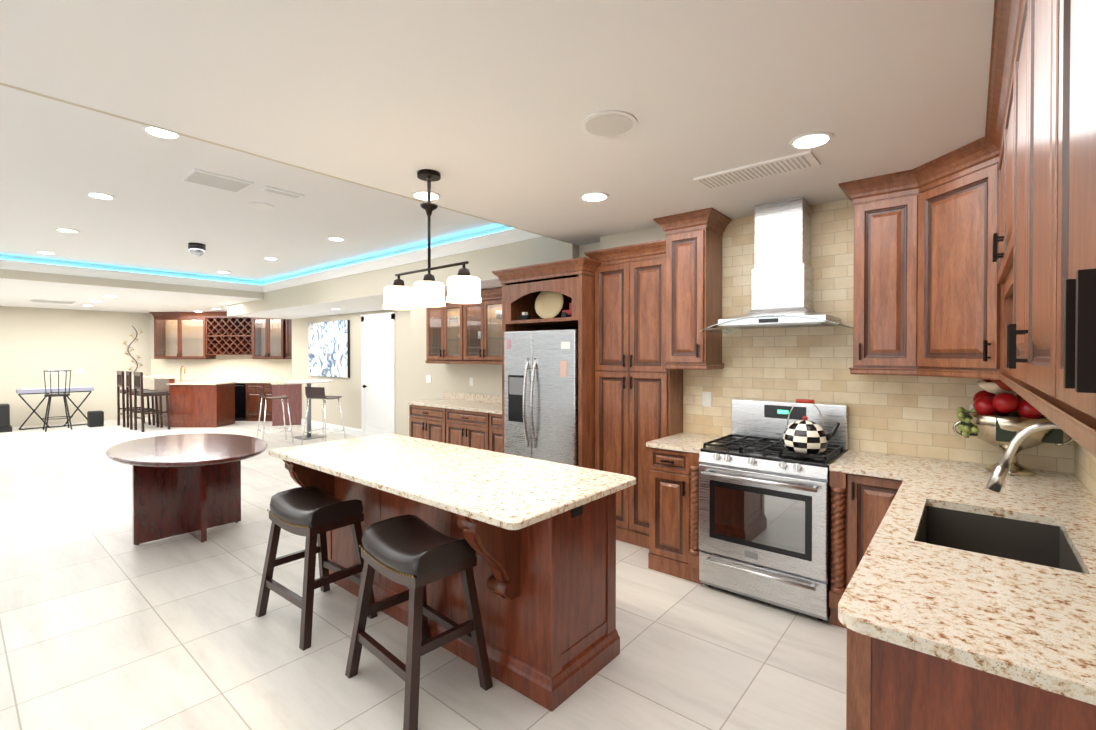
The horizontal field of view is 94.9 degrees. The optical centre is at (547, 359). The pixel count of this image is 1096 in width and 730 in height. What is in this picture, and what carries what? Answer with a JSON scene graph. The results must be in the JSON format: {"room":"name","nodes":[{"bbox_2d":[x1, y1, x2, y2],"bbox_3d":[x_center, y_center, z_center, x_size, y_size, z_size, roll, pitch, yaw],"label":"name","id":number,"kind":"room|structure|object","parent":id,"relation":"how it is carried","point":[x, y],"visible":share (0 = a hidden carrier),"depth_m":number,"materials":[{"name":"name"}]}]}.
{"room":"kitchen","nodes":[
{"label":"kitchen","id":0,"kind":"room"},
{"bbox_2d":[0,306,150,426],"bbox_3d":[-13.316,-0.079,8.608,0.150,3.100,10.400,0,1,40],"label":"wall","id":1,"kind":"structure","parent":0,"point":[35,343],"depth_m":11.42,"materials":[{"name":"beige paint"}]},
{"bbox_2d":[123,326,142,372],"bbox_3d":[-10.120,-0.237,12.273,0.014,1.157,0.394,0,1,40],"label":"art","id":2,"kind":"object","parent":1,"relation":"attached to","point":[131,351],"visible":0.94,"depth_m":12.26,"materials":[{"name":"brown metal"}]},
{"bbox_2d":[150,314,251,416],"bbox_3d":[-7.565,-0.114,12.465,4.708,3.100,0.150,0,1,4],"label":"wall","id":3,"kind":"structure","parent":0,"point":[217,356],"depth_m":12.53,"materials":[{"name":"beige paint"}]},
{"bbox_2d":[149,312,291,358],"bbox_3d":[-7.670,-0.576,12.146,3.880,1.130,0.488,0,1,4],"label":"upper cabinets","id":4,"kind":"object","parent":3,"relation":"attached to","point":[194,335],"visible":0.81,"depth_m":12.12,"materials":[{"name":"brown wood"}]},
{"bbox_2d":[151,359,291,382],"bbox_3d":[-7.709,0.254,12.400,3.543,0.528,2.594,0,1,40],"label":"backsplash","id":5,"kind":"structure","parent":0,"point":[249,376],"depth_m":12.41,"materials":[{"name":"beige tile"}]},
{"bbox_2d":[292,309,407,435],"bbox_3d":[-3.733,-0.090,9.807,5.400,3.100,0.150,0,1,40],"label":"wall","id":6,"kind":"structure","parent":0,"point":[349,389],"depth_m":9.81,"materials":[{"name":"beige paint"}]},
{"bbox_2d":[308,320,349,377],"bbox_3d":[-4.514,-0.209,10.329,1.650,1.130,0.051,0,1,40],"label":"painting","id":7,"kind":"object","parent":6,"relation":"attached to","point":[329,347],"visible":1,"depth_m":10.23,"materials":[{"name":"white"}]},
{"bbox_2d":[301,419,379,436],"bbox_3d":[-3.843,1.395,9.805,5.250,0.130,0.014,0,1,40],"label":"baseboard","id":8,"kind":"structure","parent":6,"relation":"attached to","point":[348,430],"depth_m":10.06,"materials":[{"name":"white"}]},
{"bbox_2d":[361,312,394,436],"bbox_3d":[-3.131,0.316,9.150,1.110,2.300,0.088,0,1,40],"label":"door","id":9,"kind":"structure","parent":6,"relation":"attached to","point":[377,373],"depth_m":9.16,"materials":[{"name":"white wood"}]},
{"bbox_2d":[0,417,846,729],"bbox_3d":[-5.452,1.550,5.358,16.700,0.100,15.500,0,1,40],"label":"floor","id":10,"kind":"structure","parent":0,"point":[106,623],"depth_m":2.72,"materials":[{"name":"tile"}]},
{"bbox_2d":[0,404,11,432],"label":"speaker","id":11,"kind":"object","parent":10,"relation":"on","point":[5,426],"depth_m":10.09},
{"bbox_2d":[16,386,93,429],"bbox_3d":[-10.478,1.023,10.721,0.340,0.842,1.170,0,1,40],"label":"table","id":12,"kind":"object","parent":10,"relation":"on","point":[19,392],"visible":0.96,"depth_m":10.58,"materials":[{"name":"grey"}]},
{"bbox_2d":[42,370,72,431],"bbox_3d":[-10.117,0.841,10.371,0.476,1.232,0.476,0,1,40],"label":"metal stool","id":13,"kind":"object","parent":10,"relation":"on","point":[64,395],"visible":1,"depth_m":10.35,"materials":[{"name":"black metal"}]},
{"bbox_2d":[87,410,103,426],"bbox_3d":[-9.789,1.286,10.883,0.250,0.330,0.240,0,1,40],"label":"speaker","id":14,"kind":"object","parent":10,"relation":"on","point":[95,418],"depth_m":10.80},
{"bbox_2d":[117,371,150,426],"bbox_3d":[-9.109,0.849,11.060,0.496,1.200,0.505,0,1,40],"label":"bar chair","id":15,"kind":"object","parent":10,"relation":"on","point":[120,380],"visible":0.67,"depth_m":10.96,"materials":[{"name":"brown wood"}]},
{"bbox_2d":[126,371,158,429],"bbox_3d":[-8.646,0.852,10.725,0.504,1.200,0.513,0,1,40],"label":"bar chair","id":16,"kind":"object","parent":10,"relation":"on","point":[129,392],"visible":0.79,"depth_m":10.69,"materials":[{"name":"brown wood"}]},
{"bbox_2d":[134,372,170,431],"bbox_3d":[-8.169,0.855,10.376,0.480,1.200,0.490,0,1,36],"label":"bar chair","id":17,"kind":"object","parent":10,"relation":"on","point":[138,380],"visible":1,"depth_m":10.29,"materials":[{"name":"brown wood"}]},
{"bbox_2d":[106,433,267,544],"bbox_3d":[-3.107,1.129,4.368,1.720,0.760,1.080,0,1,40],"label":"table","id":18,"kind":"object","parent":10,"relation":"on","point":[186,483],"visible":0.98,"depth_m":4.23,"materials":[{"name":"brown wood"}]},
{"bbox_2d":[143,366,236,427],"bbox_3d":[-7.961,0.797,11.242,2.130,1.301,1.365,0,1,40],"label":"bar","id":19,"kind":"object","parent":10,"relation":"on","point":[202,404],"visible":0.81,"depth_m":10.75,"materials":[{"name":"brown wood"}]},
{"bbox_2d":[235,387,242,420],"bbox_3d":[-7.268,0.995,12.087,0.687,0.890,0.719,0,1,40],"label":"mini fridge","id":20,"kind":"object","parent":10,"relation":"on","point":[238,390],"depth_m":11.78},
{"bbox_2d":[243,383,271,420],"bbox_3d":[-6.429,0.996,12.018,1.353,0.890,1.222,0,1,40],"label":"cabinets","id":21,"kind":"object","parent":10,"relation":"on","point":[251,397],"depth_m":11.73,"materials":[{"name":"brown wood"}]},
{"bbox_2d":[235,383,258,386],"bbox_3d":[-7.076,0.536,12.040,2.457,0.030,2.037,0,1,40],"label":"countertop","id":22,"kind":"structure","parent":21,"relation":"on","point":[236,384],"depth_m":11.76,"materials":[{"name":"beige stone"}]},
{"bbox_2d":[256,386,293,442],"bbox_3d":[-4.808,0.970,8.845,0.502,1.002,0.539,0,1,-40],"label":"stool","id":23,"kind":"object","parent":10,"relation":"on","point":[261,392],"visible":0.98,"depth_m":8.81,"materials":[{"name":"silver metal"}]},
{"bbox_2d":[271,382,301,425],"bbox_3d":[-5.957,0.983,11.224,0.886,0.930,0.540,0,1,40],"label":"base cabinet","id":24,"kind":"object","parent":10,"relation":"on","point":[293,391],"visible":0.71,"depth_m":11.06,"materials":[{"name":"wood"}]},
{"bbox_2d":[284,380,332,439],"bbox_3d":[-4.483,0.932,9.434,0.820,1.063,0.820,0,1,40],"label":"table","id":25,"kind":"object","parent":10,"relation":"on","point":[309,435],"visible":0.92,"depth_m":9.40,"materials":[{"name":"white plastic"}]},
{"bbox_2d":[255,485,377,650],"bbox_3d":[-1.374,1.161,2.980,0.597,0.720,0.462,0,1,40],"label":"stool","id":26,"kind":"object","parent":10,"relation":"on","point":[313,514],"visible":1,"depth_m":2.90,"materials":[{"name":"black leather"}]},
{"bbox_2d":[301,387,345,444],"bbox_3d":[-3.899,0.970,8.762,0.539,1.002,0.502,0,1,20],"label":"stool","id":27,"kind":"object","parent":10,"relation":"on","point":[314,392],"visible":0.9,"depth_m":8.62,"materials":[{"name":"silver metal"}]},
{"bbox_2d":[345,514,492,729],"bbox_3d":[-0.619,1.167,2.386,0.582,0.720,0.442,0,1,44],"label":"stool","id":28,"kind":"object","parent":10,"relation":"on","point":[416,555],"visible":1,"depth_m":2.31,"materials":[{"name":"black wood"}]},
{"bbox_2d":[409,404,445,442],"bbox_3d":[-1.370,1.043,6.737,0.778,0.890,0.627,0,1,40],"label":"base cabinet","id":29,"kind":"object","parent":10,"relation":"on","point":[424,423],"depth_m":6.48,"materials":[{"name":"brown wood"}]},
{"bbox_2d":[277,457,621,711],"bbox_3d":[-0.695,1.073,2.949,2.084,0.897,0.839,0,1,40],"label":"kitchen island","id":30,"kind":"object","parent":10,"relation":"on","point":[538,535],"depth_m":2.39,"materials":[{"name":"brown wood"}]},
{"bbox_2d":[269,433,635,532],"bbox_3d":[-0.687,0.608,2.915,2.230,0.032,0.910,0,1,40],"label":"island countertop","id":31,"kind":"structure","parent":30,"relation":"on","point":[506,491],"depth_m":2.55,"materials":[{"name":"beige stone"}]},
{"bbox_2d":[446,408,489,450],"bbox_3d":[-0.775,1.047,6.238,0.776,0.890,0.627,0,1,40],"label":"base cabinet","id":32,"kind":"object","parent":10,"relation":"on","point":[467,420],"depth_m":5.97,"materials":[{"name":"brown wood"}]},
{"bbox_2d":[406,400,501,415],"bbox_3d":[-0.788,0.588,6.233,2.351,0.032,0.646,0,1,40],"label":"countertop","id":33,"kind":"structure","parent":32,"relation":"on","point":[462,405],"depth_m":6.35,"materials":[{"name":"beige stone"}]},
{"bbox_2d":[490,412,501,452],"bbox_3d":[-0.179,1.052,5.739,0.778,0.890,0.627,0,1,40],"label":"base cabinet","id":34,"kind":"object","parent":10,"relation":"on","point":[495,421],"depth_m":5.68,"materials":[{"name":"brown wood"}]},
{"bbox_2d":[504,329,577,465],"bbox_3d":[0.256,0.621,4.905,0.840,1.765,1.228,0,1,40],"label":"fridge","id":35,"kind":"object","parent":10,"relation":"on","point":[540,394],"visible":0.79,"depth_m":4.45,"materials":[{"name":"silver metal"}]},
{"bbox_2d":[492,239,682,548],"bbox_3d":[0.521,0.290,4.734,1.712,2.430,1.255,0,1,40],"label":"pantry unit","id":36,"kind":"object","parent":10,"relation":"on","point":[630,395],"visible":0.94,"depth_m":4.18,"materials":[{"name":"brown wood"}]},
{"bbox_2d":[519,291,571,319],"bbox_3d":[0.059,-0.517,4.635,0.690,0.302,0.220,0,1,40],"label":"decorations","id":37,"kind":"object","parent":36,"relation":"in","point":[548,304],"visible":0.6,"depth_m":4.70,"materials":[{"name":"beige ceramic"}]},
{"bbox_2d":[646,444,702,584],"bbox_3d":[1.054,1.069,3.719,0.401,0.890,0.639,0,1,40],"label":"base cabinet","id":38,"kind":"object","parent":10,"relation":"on","point":[674,549],"depth_m":3.51,"materials":[{"name":"brown wood"}]},
{"bbox_2d":[646,432,723,451],"bbox_3d":[1.056,0.610,3.718,0.406,0.032,0.611,0,1,40],"label":"countertop","id":39,"kind":"structure","parent":38,"relation":"on","point":[693,441],"depth_m":3.65,"materials":[{"name":"beige stone"}]},
{"bbox_2d":[699,399,847,620],"bbox_3d":[1.473,0.911,3.307,0.754,1.215,0.698,0,1,40],"label":"range","id":40,"kind":"object","parent":10,"relation":"on","point":[764,514],"visible":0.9,"depth_m":3.10,"materials":[{"name":"silver metal"}]},
{"bbox_2d":[783,399,839,453],"bbox_3d":[1.601,0.403,3.063,0.314,0.317,0.250,0,1,40],"label":"kettle","id":41,"kind":"object","parent":40,"relation":"on","point":[805,435],"visible":1,"depth_m":3.00,"materials":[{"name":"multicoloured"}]},
{"bbox_2d":[829,468,901,611],"bbox_3d":[1.957,1.076,2.962,0.421,0.890,0.639,0,1,40],"label":"base cabinet","id":42,"kind":"object","parent":10,"relation":"on","point":[859,500],"depth_m":2.81,"materials":[{"name":"brown wood"}]},
{"bbox_2d":[830,450,913,475],"bbox_3d":[1.935,0.617,2.982,0.359,0.032,0.611,0,1,40],"label":"countertop","id":43,"kind":"structure","parent":42,"relation":"on","point":[884,464],"depth_m":2.91,"materials":[{"name":"beige stone"}]},
{"bbox_2d":[846,632,1095,729],"bbox_3d":[1.200,1.091,1.278,0.661,0.890,0.678,0,1,40],"label":"base cabinet","id":44,"kind":"object","parent":10,"relation":"on","point":[889,687],"depth_m":1.12,"materials":[{"name":"brown wood"}]},
{"bbox_2d":[830,457,1095,707],"bbox_3d":[1.741,0.626,1.947,0.676,0.032,2.446,0,1,40],"label":"countertop","id":45,"kind":"structure","parent":44,"relation":"on","point":[1026,622],"depth_m":1.35,"materials":[{"name":"beige stone"}]},
{"bbox_2d":[926,508,1057,567],"bbox_3d":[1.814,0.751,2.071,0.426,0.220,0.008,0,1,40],"label":"sink","id":46,"kind":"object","parent":45,"relation":"in","point":[1016,539],"depth_m":2.06,"materials":[{"name":"black metal"}]},
{"bbox_2d":[953,379,1073,476],"bbox_3d":[2.470,0.343,2.686,0.482,0.520,0.364,0,1,40],"label":"fruit bowl","id":47,"kind":"object","parent":45,"relation":"on","point":[991,417],"visible":0.75,"depth_m":2.62,"materials":[{"name":"silver metal"}]},
{"bbox_2d":[985,421,1059,492],"bbox_3d":[1.701,0.412,1.705,0.330,0.401,0.086,0,1,40],"label":"faucet","id":48,"kind":"object","parent":45,"relation":"on","point":[995,482],"visible":0.69,"depth_m":1.77,"materials":[{"name":"silver metal"}]},
{"bbox_2d":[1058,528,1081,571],"bbox_3d":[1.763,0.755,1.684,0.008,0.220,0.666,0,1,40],"label":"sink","id":49,"kind":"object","parent":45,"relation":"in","point":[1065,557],"depth_m":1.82,"materials":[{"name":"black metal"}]},
{"bbox_2d":[408,306,501,435],"bbox_3d":[-0.159,-0.058,6.224,4.980,3.100,0.150,0,1,40],"label":"wall","id":50,"kind":"structure","parent":0,"point":[413,368],"depth_m":7.38,"materials":[{"name":"beige paint"}]},
{"bbox_2d":[426,375,430,382],"bbox_3d":[-1.773,0.291,7.478,0.120,0.116,0.006,0,1,40],"label":"electrical outlet plate","id":51,"kind":"object","parent":50,"relation":"attached to","point":[428,377],"depth_m":7.48,"materials":[{"name":"white plastic"}]},
{"bbox_2d":[425,295,464,362],"bbox_3d":[-1.274,-0.421,6.826,0.795,0.876,0.347,0,1,40],"label":"upper cabinet","id":52,"kind":"object","parent":50,"relation":"attached to","point":[463,333],"depth_m":6.88,"materials":[{"name":"brown wood"}]},
{"bbox_2d":[442,392,501,403],"bbox_3d":[-0.589,0.520,6.470,2.351,0.100,0.026,0,1,40],"label":"backsplash","id":53,"kind":"structure","parent":50,"relation":"attached to","point":[447,395],"depth_m":6.82,"materials":[{"name":"beige stone"}]},
{"bbox_2d":[465,287,501,362],"bbox_3d":[-0.685,-0.416,6.333,0.813,0.876,0.347,0,1,40],"label":"upper cabinet","id":54,"kind":"object","parent":50,"relation":"attached to","point":[483,320],"depth_m":6.38,"materials":[{"name":"brown wood"}]},
{"bbox_2d":[0,0,993,318],"bbox_3d":[-5.702,-1.182,4.956,16.600,0.670,14.600,0,1,40],"label":"ceiling","id":55,"kind":"structure","parent":0,"point":[348,118],"depth_m":2.27,"materials":[{"name":"white paint"}]},
{"bbox_2d":[29,299,75,303],"bbox_3d":[-9.549,-1.112,9.708,0.600,0.014,0.600,0,1,40],"label":"ceiling vent","id":56,"kind":"object","parent":55,"relation":"in","point":[33,300],"depth_m":9.60,"materials":[{"name":"white"}]},
{"bbox_2d":[85,192,115,199],"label":"recessed light","id":57,"kind":"object","parent":55,"relation":"in","point":[92,194],"depth_m":4.25,"materials":[{"name":"white"}]},
{"bbox_2d":[0,259,259,291],"bbox_3d":[-8.667,-1.258,5.092,0.080,0.120,10.800,0,1,40],"label":"crown molding","id":58,"kind":"structure","parent":55,"relation":"attached to","point":[4,264],"depth_m":7.65,"materials":[{"name":"white"}]},
{"bbox_2d":[0,228,512,284],"bbox_3d":[-5.981,-1.310,2.832,7.080,0.015,10.788,0,1,40],"label":"light","id":59,"kind":"object","parent":58,"relation":"attached to","point":[233,281],"visible":0.12,"depth_m":7.32,"materials":[{"name":"blue"}]},
{"bbox_2d":[142,125,181,139],"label":"recessed light","id":60,"kind":"object","parent":55,"relation":"in","point":[155,132],"depth_m":3.06,"materials":[{"name":"white"}]},
{"bbox_2d":[188,243,205,255],"bbox_3d":[-4.288,-1.337,6.144,0.180,0.150,0.180,0,1,40],"label":"light","id":61,"kind":"object","parent":55,"relation":"attached to","point":[197,249],"visible":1,"depth_m":6.09,"materials":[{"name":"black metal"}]},
{"bbox_2d":[247,202,274,209],"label":"recessed light","id":62,"kind":"object","parent":55,"relation":"in","point":[257,205],"depth_m":4.56,"materials":[{"name":"white plastic"}]},
{"bbox_2d":[260,228,544,291],"bbox_3d":[-2.530,-1.274,6.942,6.930,0.120,0.080,0,1,40],"label":"crown molding","id":63,"kind":"structure","parent":55,"relation":"attached to","point":[509,236],"depth_m":6.20,"materials":[{"name":"white"}]},
{"bbox_2d":[410,190,440,200],"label":"recessed light","id":64,"kind":"object","parent":55,"relation":"in","point":[422,194],"depth_m":3.23,"materials":[{"name":"white"}]},
{"bbox_2d":[383,169,480,309],"bbox_3d":[-0.676,-0.682,2.862,0.784,0.752,0.184,0,1,40],"label":"pendant light","id":65,"kind":"object","parent":55,"relation":"hanging from","point":[463,286],"visible":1,"depth_m":2.81,"materials":[{"name":"white glass"}]},
{"bbox_2d":[579,192,608,201],"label":"recessed light","id":66,"kind":"object","parent":55,"relation":"in","point":[589,196],"depth_m":3.26,"materials":[{"name":"white"}]},
{"bbox_2d":[581,110,636,137],"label":"ceiling speaker","id":67,"kind":"object","parent":55,"relation":"in","point":[609,123],"depth_m":2.23,"materials":[{"name":"white plastic"}]},
{"bbox_2d":[694,150,820,189],"bbox_3d":[1.158,-1.051,2.821,0.620,0.014,0.220,0,1,40],"label":"ceiling vent","id":68,"kind":"object","parent":55,"relation":"in","point":[790,163],"depth_m":2.78,"materials":[{"name":"white metal"}]},
{"bbox_2d":[789,131,833,149],"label":"recessed light","id":69,"kind":"object","parent":55,"relation":"in","point":[811,140],"depth_m":2.40,"materials":[{"name":"white"}]},
{"bbox_2d":[918,520,925,539],"bbox_3d":[1.443,0.752,1.953,0.008,0.220,0.666,0,1,40],"label":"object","id":70,"kind":"structure","parent":0,"relation":"attached to","point":[921,535],"depth_m":2.06,"materials":[{"name":"black"}]},
{"bbox_2d":[1074,440,1095,497],"bbox_3d":[1.718,-0.013,1.258,0.162,3.100,3.850,0,1,40],"label":"wall","id":71,"kind":"structure","parent":0,"point":[1084,466],"depth_m":2.40,"materials":[{"name":"beige tile"}]},
{"bbox_2d":[700,197,852,333],"bbox_3d":[1.545,-0.627,3.379,0.874,0.869,0.486,0,1,40],"label":"range hood","id":72,"kind":"object","parent":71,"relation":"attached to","point":[782,283],"visible":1,"depth_m":3.35,"materials":[{"name":"silver metal"}]},
{"bbox_2d":[683,199,1073,472],"bbox_3d":[2.057,-0.033,3.381,2.370,3.100,0.162,0,1,40],"label":"wall tile","id":73,"kind":"structure","parent":71,"relation":"attached to","point":[914,416],"depth_m":3.39,"materials":[{"name":"beige tile"}]},
{"bbox_2d":[653,208,731,369],"bbox_3d":[1.096,-0.496,3.821,0.454,1.140,0.386,0,1,40],"label":"wall cabinet","id":74,"kind":"object","parent":73,"relation":"attached to","point":[693,273],"visible":1,"depth_m":3.71,"materials":[{"name":"brown wood"}]},
{"bbox_2d":[702,392,710,406],"bbox_3d":[1.248,0.312,3.952,0.074,0.116,0.005,0,1,40],"label":"electrical outlet plate","id":75,"kind":"object","parent":73,"relation":"attached to","point":[706,399],"depth_m":3.95,"materials":[{"name":"white plastic"}]},
{"bbox_2d":[851,170,910,371],"bbox_3d":[2.063,-0.505,3.049,0.320,1.110,0.327,0,1,40],"label":"upper cabinet","id":76,"kind":"object","parent":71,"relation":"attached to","point":[882,204],"depth_m":2.94,"materials":[{"name":"brown wood"}]},
{"bbox_2d":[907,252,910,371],"bbox_3d":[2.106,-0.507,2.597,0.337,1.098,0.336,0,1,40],"label":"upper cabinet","id":77,"kind":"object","parent":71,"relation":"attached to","point":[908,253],"depth_m":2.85,"materials":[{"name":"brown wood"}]},
{"bbox_2d":[911,132,1006,375],"bbox_3d":[2.207,-0.502,2.708,0.340,1.110,0.666,0,1,40],"label":"upper cabinet","id":78,"kind":"object","parent":71,"relation":"attached to","point":[976,259],"depth_m":2.58,"materials":[{"name":"brown wood"}]},
{"bbox_2d":[995,36,1006,287],"bbox_3d":[1.886,-0.694,1.836,0.327,0.710,1.120,0,1,40],"label":"upper cabinet","id":79,"kind":"object","parent":71,"relation":"attached to","point":[1001,112],"depth_m":2.06,"materials":[{"name":"brown wood"}]},
{"bbox_2d":[1007,0,1042,410],"bbox_3d":[1.206,-0.487,1.026,0.327,1.110,0.988,0,1,40],"label":"upper cabinet","id":80,"kind":"object","parent":71,"relation":"attached to","point":[1024,17],"depth_m":1.21,"materials":[{"name":"brown wood"}]},
{"bbox_2d":[1039,0,1095,456],"bbox_3d":[0.607,-0.480,0.312,0.327,1.110,0.877,0,1,40],"label":"upper cabinet","id":81,"kind":"object","parent":71,"relation":"attached to","point":[1067,241],"depth_m":0.66,"materials":[{"name":"brown wood"}]}
]}

